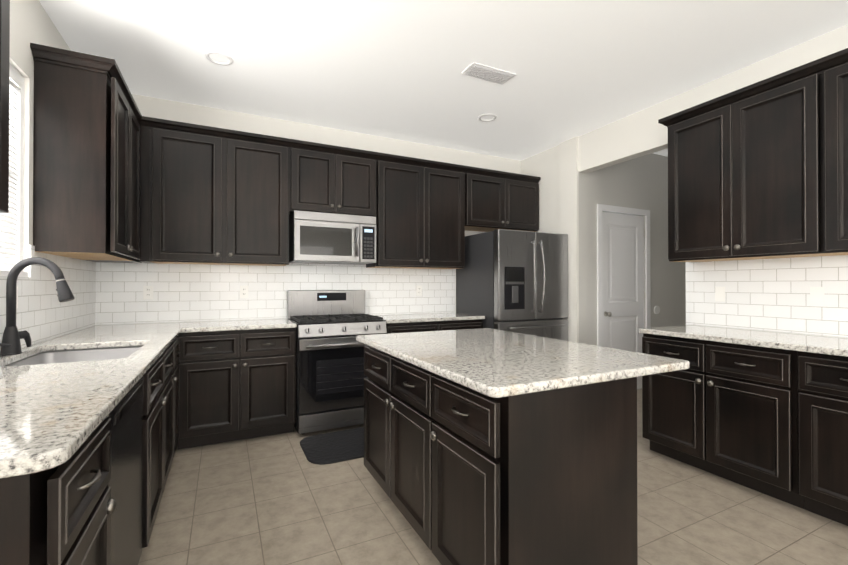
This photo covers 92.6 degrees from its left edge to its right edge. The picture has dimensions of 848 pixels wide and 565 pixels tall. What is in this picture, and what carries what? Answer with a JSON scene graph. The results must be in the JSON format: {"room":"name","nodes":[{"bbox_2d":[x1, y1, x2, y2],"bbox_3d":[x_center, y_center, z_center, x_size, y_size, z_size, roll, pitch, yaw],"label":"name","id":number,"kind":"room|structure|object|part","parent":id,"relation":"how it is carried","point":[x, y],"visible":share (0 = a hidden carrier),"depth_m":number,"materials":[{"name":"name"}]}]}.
{"room":"kitchen","nodes":[
{"label":"kitchen","id":0,"kind":"room"},
{"bbox_2d":[9,0,70,271],"bbox_3d":[-0.859,-0.176,-0.475,0.120,2.805,8.200,0,0,-26],"label":"wall","id":1,"kind":"structure","parent":0,"point":[31,21],"depth_m":2.13,"materials":[{"name":"white paint"}]},
{"bbox_2d":[0,0,9,212],"bbox_3d":[-1.240,-0.714,0.857,0.371,1.042,0.620,0,0,-26],"label":"upper cabinet","id":2,"kind":"object","parent":1,"relation":"attached to","point":[4,90],"visible":1,"depth_m":1.17,"materials":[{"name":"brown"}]},
{"bbox_2d":[0,62,27,276],"bbox_3d":[-1.871,-0.556,1.592,0.127,1.050,1.160,0,0,-26],"label":"window blinds","id":3,"kind":"object","parent":1,"relation":"attached to","point":[11,238],"visible":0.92,"depth_m":2.08,"materials":[{"name":"white plastic"}]},
{"bbox_2d":[0,245,95,349],"bbox_3d":[-1.929,0.068,1.833,0.009,0.535,3.090,0,0,-26],"label":"wall tile","id":4,"kind":"structure","parent":1,"relation":"attached to","point":[43,313],"depth_m":2.38,"materials":[{"name":"white tile"}]},
{"bbox_2d":[16,286,17,307],"bbox_3d":[-1.997,0.071,1.973,0.009,0.114,0.070,0,0,-26],"label":"light switch","id":5,"kind":"object","parent":4,"relation":"attached to","point":[17,297],"visible":0.19,"depth_m":2.00,"materials":[{"name":"white plastic"}]},
{"bbox_2d":[30,43,145,262],"bbox_3d":[-2.185,-0.714,2.765,0.371,1.100,1.217,0,0,-26],"label":"upper cabinet","id":6,"kind":"object","parent":1,"relation":"attached to","point":[86,174],"depth_m":2.28,"materials":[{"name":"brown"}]},
{"bbox_3d":[-1.958,-1.232,2.229,0.300,0.071,0.048,0,0,-26],"label":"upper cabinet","id":7,"kind":"part","parent":6,"relation":"part of","materials":[{"name":"brown wood"}]},
{"bbox_3d":[-1.965,-1.229,2.667,0.048,0.071,0.840,0,0,-26],"label":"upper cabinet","id":8,"kind":"part","parent":6,"relation":"part of","materials":[{"name":"brown wood"}]},
{"bbox_2d":[132,94,520,286],"bbox_3d":[-0.724,-0.148,4.234,4.540,2.805,0.120,0,0,-26],"label":"wall","id":9,"kind":"structure","parent":0,"point":[152,107],"depth_m":3.98,"materials":[{"name":"white paint"}]},
{"bbox_2d":[138,127,288,265],"bbox_3d":[-1.746,-0.690,3.458,1.103,1.060,0.366,0,0,-26],"label":"upper cabinet","id":10,"kind":"object","parent":9,"relation":"attached to","point":[210,200],"visible":1,"depth_m":3.29,"materials":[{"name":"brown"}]},
{"bbox_2d":[95,262,455,324],"bbox_3d":[-1.129,0.080,3.958,3.330,0.535,0.009,0,0,-26],"label":"wall tile","id":11,"kind":"structure","parent":9,"relation":"attached to","point":[194,292],"depth_m":3.69,"materials":[{"name":"white tile"}]},
{"bbox_2d":[143,286,152,299],"bbox_3d":[-2.295,0.084,3.371,0.070,0.114,0.010,0,0,-26],"label":"electrical outlet","id":12,"kind":"object","parent":11,"relation":"attached to","point":[147,292],"visible":1,"depth_m":3.37,"materials":[{"name":"white plastic"}]},
{"bbox_2d":[240,286,247,297],"bbox_3d":[-1.640,0.086,3.695,0.070,0.114,0.010,0,0,-26],"label":"electrical outlet","id":13,"kind":"object","parent":11,"relation":"attached to","point":[243,291],"visible":1,"depth_m":3.69,"materials":[{"name":"white plastic"}]},
{"bbox_2d":[416,286,421,295],"bbox_3d":[-0.054,0.091,4.480,0.070,0.114,0.010,0,0,-26],"label":"electrical outlet","id":14,"kind":"object","parent":11,"relation":"attached to","point":[418,290],"visible":1,"depth_m":4.48,"materials":[{"name":"white plastic"}]},
{"bbox_2d":[289,148,375,216],"bbox_3d":[-0.888,-0.925,3.884,0.810,0.585,0.366,0,0,-26],"label":"upper cabinet","id":15,"kind":"object","parent":9,"relation":"attached to","point":[328,183],"visible":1,"depth_m":3.72,"materials":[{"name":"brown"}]},
{"bbox_2d":[289,210,375,264],"bbox_3d":[-0.866,-0.407,3.836,0.754,0.438,0.443,0,0,-26],"label":"microwave","id":16,"kind":"object","parent":15,"relation":"attached to","point":[323,238],"visible":1,"depth_m":3.67,"materials":[{"name":"silver metal"}]},
{"bbox_2d":[366,161,464,268],"bbox_3d":[-0.073,-0.685,4.286,1.010,1.060,0.366,0,0,-26],"label":"upper cabinet","id":17,"kind":"object","parent":9,"relation":"attached to","point":[420,217],"visible":1,"depth_m":4.12,"materials":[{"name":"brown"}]},
{"bbox_2d":[465,173,538,231],"bbox_3d":[0.845,-0.912,4.742,1.038,0.600,0.366,0,0,-26],"label":"upper cabinet","id":18,"kind":"object","parent":9,"relation":"attached to","point":[493,203],"visible":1,"depth_m":4.58,"materials":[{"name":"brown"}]},
{"bbox_2d":[39,0,847,160],"bbox_3d":[1.973,-1.620,0.936,6.440,0.100,8.440,0,0,-26],"label":"ceiling","id":19,"kind":"structure","parent":0,"point":[393,69],"depth_m":2.77,"materials":[{"name":"white paint"}]},
{"bbox_2d":[205,51,232,65],"bbox_3d":[-1.423,-1.573,2.814,0.176,0.041,0.176,0,0,-26],"label":"recessed light","id":20,"kind":"object","parent":19,"relation":"in","point":[208,58],"visible":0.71,"depth_m":2.81,"materials":[{"name":"white"}]},
{"bbox_2d":[478,114,496,121],"bbox_3d":[0.594,-1.567,3.812,0.176,0.041,0.176,0,0,-26],"label":"recessed light","id":21,"kind":"object","parent":19,"relation":"in","point":[480,119],"visible":0.62,"depth_m":3.82,"materials":[{"name":"white"}]},
{"bbox_2d":[461,62,515,84],"bbox_3d":[0.483,-1.549,3.021,0.380,0.016,0.170,0,0,-26],"label":"ceiling vent","id":22,"kind":"object","parent":19,"relation":"in","point":[487,73],"visible":1,"depth_m":3.00,"materials":[{"name":"white metal"}]},
{"bbox_2d":[138,389,847,564],"bbox_3d":[1.973,1.285,0.918,6.440,0.100,8.440,0,0,-26],"label":"floor","id":23,"kind":"structure","parent":0,"point":[278,499],"depth_m":2.13,"materials":[{"name":"tile"}]},
{"bbox_2d":[0,418,116,564],"bbox_3d":[-1.078,0.793,0.839,0.654,0.882,0.440,0,0,-26],"label":"base cabinet","id":24,"kind":"object","parent":23,"relation":"on","point":[60,514],"visible":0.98,"depth_m":0.83,"materials":[{"name":"black wood"}]},
{"bbox_2d":[106,375,143,564],"bbox_3d":[-1.321,0.796,1.299,0.626,0.882,0.590,0,0,-26],"label":"dishwasher","id":25,"kind":"object","parent":23,"relation":"on","point":[125,415],"visible":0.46,"depth_m":1.43,"materials":[{"name":"black metal"}]},
{"bbox_2d":[142,344,172,547],"bbox_3d":[-1.664,0.800,2.022,0.654,0.882,1.000,0,0,-26],"label":"base cabinet","id":26,"kind":"object","parent":23,"relation":"on","point":[157,402],"visible":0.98,"depth_m":1.98,"materials":[{"name":"black wood"}]},
{"bbox_2d":[0,321,191,477],"bbox_3d":[-1.634,0.343,1.993,0.660,0.033,3.058,0,0,-26],"label":"countertop","id":27,"kind":"structure","parent":26,"relation":"on","point":[52,415],"depth_m":1.19,"materials":[{"name":"stone"}]},
{"bbox_2d":[0,257,74,355],"bbox_3d":[-1.768,0.105,1.864,0.284,0.441,0.185,0,0,-26],"label":"faucet","id":28,"kind":"object","parent":27,"relation":"on","point":[12,335],"visible":0.96,"depth_m":1.83,"materials":[{"name":"black metal"}]},
{"bbox_2d":[3,346,141,366],"bbox_3d":[-1.629,0.455,1.924,0.524,0.191,0.714,0,0,-26],"label":"sink bowl","id":29,"kind":"object","parent":27,"relation":"attached to","point":[64,356],"visible":0.06,"depth_m":2.18,"materials":[{"name":"silver metal"}]},
{"bbox_2d":[171,338,179,456],"bbox_3d":[-2.107,0.806,2.917,0.654,0.882,0.998,0,0,-26],"label":"base cabinet","id":30,"kind":"object","parent":23,"relation":"on","point":[176,353],"visible":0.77,"depth_m":2.81,"materials":[{"name":"black wood"}]},
{"bbox_2d":[88,322,167,329],"bbox_3d":[-2.193,0.349,3.056,0.420,0.033,0.658,0,0,-26],"label":"countertop","id":31,"kind":"structure","parent":30,"relation":"on","point":[128,326],"depth_m":3.14,"materials":[{"name":"stone"}]},
{"bbox_2d":[177,328,295,449],"bbox_3d":[-1.550,0.808,3.385,0.838,0.882,0.654,0,0,-26],"label":"base cabinet","id":32,"kind":"object","parent":23,"relation":"on","point":[235,385],"visible":1,"depth_m":3.11,"materials":[{"name":"black wood"}]},
{"bbox_2d":[188,318,296,332],"bbox_3d":[-1.522,0.351,3.395,0.783,0.033,0.645,0,0,-26],"label":"countertop","id":33,"kind":"structure","parent":32,"relation":"on","point":[273,323],"depth_m":3.22,"materials":[{"name":"stone"}]},
{"bbox_2d":[300,427,363,464],"bbox_3d":[-0.522,1.241,3.154,0.810,0.014,0.560,0,0,-26],"label":"anti-fatigue mat","id":34,"kind":"object","parent":23,"relation":"on","point":[332,447],"visible":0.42,"depth_m":3.05,"materials":[{"name":"black rubber"}]},
{"bbox_2d":[287,290,386,434],"bbox_3d":[-0.803,0.662,3.690,0.756,1.178,0.748,0,0,-26],"label":"range","id":35,"kind":"object","parent":23,"relation":"on","point":[330,327],"visible":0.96,"depth_m":3.40,"materials":[{"name":"silver metal"}]},
{"bbox_2d":[386,319,482,333],"bbox_3d":[0.000,0.813,4.152,1.070,0.882,0.654,0,0,-26],"label":"base cabinet","id":36,"kind":"object","parent":23,"relation":"on","point":[430,326],"visible":0.04,"depth_m":3.87,"materials":[{"name":"black wood"}]},
{"bbox_2d":[374,312,484,323],"bbox_3d":[-0.001,0.355,4.152,1.077,0.033,0.640,0,0,-26],"label":"countertop","id":37,"kind":"structure","parent":36,"relation":"on","point":[418,317],"depth_m":4.02,"materials":[{"name":"stone"}]},
{"bbox_2d":[364,346,637,564],"bbox_3d":[0.213,0.800,2.042,0.680,0.882,1.390,0,0,-26],"label":"kitchen island","id":38,"kind":"object","parent":23,"relation":"on","point":[461,474],"visible":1,"depth_m":1.48,"materials":[{"name":"black wood"}]},
{"bbox_2d":[356,328,689,397],"bbox_3d":[0.340,0.343,2.099,1.005,0.033,1.445,0,0,-26],"label":"island countertop","id":39,"kind":"structure","parent":38,"relation":"on","point":[494,363],"depth_m":1.71,"materials":[{"name":"stone"}]},
{"bbox_2d":[456,229,567,340],"bbox_3d":[0.985,0.366,4.501,0.933,1.780,0.881,0,0,-26],"label":"refrigerator","id":40,"kind":"object","parent":23,"relation":"on","point":[516,281],"visible":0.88,"depth_m":4.17,"materials":[{"name":"grey metal"}]},
{"bbox_2d":[642,333,804,508],"bbox_3d":[2.059,0.804,2.711,0.654,0.882,0.898,0,0,-26],"label":"base cabinet","id":41,"kind":"object","parent":23,"relation":"on","point":[728,411],"visible":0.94,"depth_m":2.46,"materials":[{"name":"black wood"}]},
{"bbox_2d":[798,351,847,525],"bbox_3d":[2.459,0.800,1.905,0.654,0.882,0.898,0,0,-26],"label":"base cabinet","id":42,"kind":"object","parent":23,"relation":"on","point":[823,434],"visible":0.98,"depth_m":2.08,"materials":[{"name":"black wood"}]},
{"bbox_2d":[639,324,847,356],"bbox_3d":[2.450,0.342,1.880,0.673,0.033,2.690,0,0,-26],"label":"countertop","id":43,"kind":"structure","parent":42,"relation":"on","point":[825,344],"depth_m":2.44,"materials":[{"name":"stone"}]},
{"bbox_2d":[579,153,685,345],"bbox_3d":[2.467,-0.145,4.776,1.900,2.805,0.120,0,0,-26],"label":"wall","id":44,"kind":"structure","parent":0,"point":[641,182],"depth_m":4.74,"materials":[{"name":"grey paint"}]},
{"bbox_2d":[602,212,644,388],"bbox_3d":[2.287,0.232,4.608,0.730,2.025,0.107,0,0,-26],"label":"pantry door","id":45,"kind":"structure","parent":44,"relation":"in","point":[623,235],"depth_m":4.63,"materials":[{"name":"white wood"}]},
{"bbox_2d":[597,204,650,346],"bbox_3d":[2.283,0.201,4.604,0.874,2.112,0.016,0,0,-26],"label":"door frame","id":46,"kind":"structure","parent":44,"relation":"attached to","point":[618,209],"depth_m":4.45,"materials":[{"name":"white wood"}]},
{"bbox_2d":[654,306,659,313],"bbox_3d":[2.793,0.328,4.859,0.100,0.100,0.012,0,0,-26],"label":"switch cover","id":47,"kind":"object","parent":44,"relation":"attached to","point":[656,309],"visible":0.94,"depth_m":4.85,"materials":[{"name":"white plastic"}]},
{"bbox_2d":[521,24,847,342],"bbox_3d":[3.090,-0.164,1.480,0.148,2.805,8.200,0,0,-26],"label":"wall","id":48,"kind":"structure","parent":0,"point":[644,132],"depth_m":3.97,"materials":[{"name":"white paint"}]},
{"bbox_2d":[144,117,540,182],"bbox_3d":[-0.408,-1.222,3.956,3.982,0.071,0.048,0,0,-26],"label":"crown molding","id":49,"kind":"structure","parent":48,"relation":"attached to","point":[151,123],"depth_m":3.69,"materials":[{"name":"brown wood"}]},
{"bbox_2d":[658,48,847,127],"bbox_3d":[2.599,-1.234,1.968,0.357,0.071,2.798,0,0,-26],"label":"crown molding","id":50,"kind":"structure","parent":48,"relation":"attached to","point":[825,63],"depth_m":2.54,"materials":[{"name":"brown wood"}]},
{"bbox_2d":[668,73,841,261],"bbox_3d":[2.195,-0.694,2.770,0.366,1.060,0.900,0,0,-26],"label":"upper cabinet","id":51,"kind":"object","parent":48,"relation":"attached to","point":[745,179],"visible":0.98,"depth_m":2.60,"materials":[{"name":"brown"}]},
{"bbox_2d":[686,255,847,336],"bbox_3d":[2.743,0.069,2.063,0.009,0.535,2.755,0,0,-26],"label":"wall tile","id":52,"kind":"structure","parent":48,"relation":"attached to","point":[768,294],"depth_m":2.77,"materials":[{"name":"white tile"}]},
{"bbox_2d":[715,287,724,301],"bbox_3d":[2.245,0.087,3.068,0.010,0.114,0.070,0,0,-26],"label":"electrical outlet","id":53,"kind":"object","parent":52,"relation":"attached to","point":[720,294],"visible":1,"depth_m":3.06,"materials":[{"name":"white plastic"}]},
{"bbox_2d":[810,287,824,304],"bbox_3d":[2.494,0.085,2.567,0.010,0.114,0.070,0,0,-26],"label":"electrical outlet","id":54,"kind":"object","parent":52,"relation":"attached to","point":[816,295],"visible":1,"depth_m":2.56,"materials":[{"name":"white plastic"}]},
{"bbox_2d":[824,63,847,254],"bbox_3d":[2.595,-0.699,1.963,0.366,1.060,0.900,0,0,-26],"label":"upper cabinet","id":55,"kind":"object","parent":48,"relation":"attached to","point":[836,151],"visible":0.93,"depth_m":2.24,"materials":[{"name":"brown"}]}
]}

